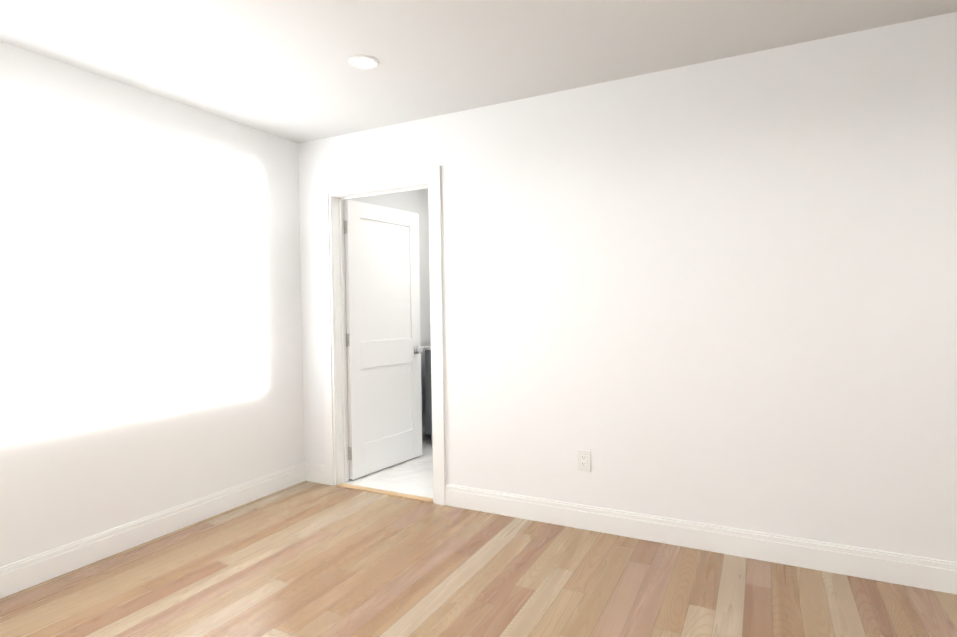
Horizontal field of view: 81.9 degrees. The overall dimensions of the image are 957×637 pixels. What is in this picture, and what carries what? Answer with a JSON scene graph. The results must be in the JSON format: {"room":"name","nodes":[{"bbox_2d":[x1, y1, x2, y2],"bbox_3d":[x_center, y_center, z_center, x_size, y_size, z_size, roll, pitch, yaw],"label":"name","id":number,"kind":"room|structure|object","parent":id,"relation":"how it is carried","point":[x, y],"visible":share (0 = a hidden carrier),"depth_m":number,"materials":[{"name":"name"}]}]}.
{"room":"empty bedroom","nodes":[
{"label":"empty bedroom","id":0,"kind":"room"},
{"bbox_2d":[0,41,304,566],"bbox_3d":[-2.176,0.003,2.399,0.120,2.440,3.675,0,1,27],"label":"wall","id":1,"kind":"structure","parent":0,"point":[151,357],"depth_m":2.93,"materials":[{"name":"white paint"}]},
{"bbox_2d":[0,462,304,598],"bbox_3d":[-2.099,1.156,2.390,0.015,0.132,3.675,0,1,27],"label":"baseboard","id":2,"kind":"structure","parent":1,"relation":"attached to","point":[20,575],"depth_m":2.92,"materials":[{"name":"white wood"}]},
{"bbox_2d":[344,188,430,440],"bbox_3d":[-0.776,-0.063,4.796,0.120,2.440,1.630,0,1,27],"label":"wall","id":3,"kind":"structure","parent":0,"point":[415,201],"depth_m":5.16,"materials":[{"name":"white paint"}]},
{"bbox_2d":[346,438,432,497],"bbox_3d":[0.318,1.181,4.267,2.540,0.060,1.870,0,1,27],"label":"floor","id":4,"kind":"structure","parent":0,"point":[413,476],"depth_m":4.05,"materials":[{"name":"tile"}]},
{"bbox_2d":[337,483,432,502],"bbox_3d":[-0.632,1.172,3.722,0.792,0.007,0.057,0,1,27],"label":"threshold","id":5,"kind":"object","parent":4,"relation":"on","point":[397,494],"depth_m":3.71,"materials":[{"name":"brown wood"}]},
{"bbox_2d":[422,345,431,442],"bbox_3d":[0.056,0.616,4.977,0.984,1.050,0.573,0,1,27],"label":"bathroom vanity","id":6,"kind":"object","parent":4,"relation":"on","point":[427,349],"visible":0.1,"depth_m":4.97,"materials":[{"name":"grey paint"}]},
{"bbox_2d":[0,481,956,636],"bbox_3d":[0.738,1.252,0.291,7.220,0.060,4.820,0,1,27],"label":"floor","id":7,"kind":"structure","parent":0,"point":[307,559],"depth_m":2.45,"materials":[{"name":"brown wood"}]},
{"bbox_2d":[0,0,956,143],"bbox_3d":[1.129,-1.290,1.075,7.220,0.100,6.690,0,1,27],"label":"ceiling","id":8,"kind":"structure","parent":0,"point":[285,69],"depth_m":2.50,"materials":[{"name":"paint"}]},
{"bbox_2d":[349,55,378,68],"bbox_3d":[-0.555,-1.242,2.677,0.142,0.006,0.142,0,1,21],"label":"recessed light","id":9,"kind":"object","parent":8,"relation":"in","point":[363,61],"visible":1,"depth_m":2.65,"materials":[{"name":"white plastic"}]},
{"bbox_2d":[298,12,956,561],"bbox_3d":[1.359,-0.054,2.715,6.120,2.440,0.120,0,1,27],"label":"wall","id":10,"kind":"structure","parent":0,"point":[720,292],"depth_m":2.75,"materials":[{"name":"white paint"}]},
{"bbox_2d":[305,462,325,483],"bbox_3d":[-1.175,1.113,3.972,0.213,0.132,0.015,0,1,27],"label":"baseboard","id":11,"kind":"structure","parent":10,"relation":"attached to","point":[315,473],"depth_m":3.96,"materials":[{"name":"white wood"}]},
{"bbox_2d":[320,166,445,504],"bbox_3d":[-0.627,0.112,3.740,0.982,2.125,0.158,0,1,27],"label":"trim","id":12,"kind":"structure","parent":10,"relation":"attached to","point":[334,195],"depth_m":3.85,"materials":[{"name":"white wood"}]},
{"bbox_2d":[343,199,423,479],"bbox_3d":[-0.720,0.147,4.290,0.183,2.014,0.798,0,1,34],"label":"bathroom door","id":13,"kind":"structure","parent":10,"relation":"in","point":[385,349],"depth_m":4.24,"materials":[{"name":"white painted wood"},{"name":"chrome"}]},
{"bbox_2d":[578,449,590,471],"bbox_3d":[0.586,0.788,3.062,0.072,0.116,0.008,0,1,27],"label":"electrical outlet","id":14,"kind":"object","parent":10,"relation":"attached to","point":[584,463],"visible":1,"depth_m":3.06,"materials":[{"name":"white plastic"}]},
{"bbox_2d":[445,484,956,593],"bbox_3d":[1.543,1.100,2.576,3.935,0.132,0.015,0,1,27],"label":"baseboard","id":15,"kind":"structure","parent":10,"relation":"attached to","point":[913,571],"depth_m":2.73,"materials":[{"name":"white wood"}]}
]}

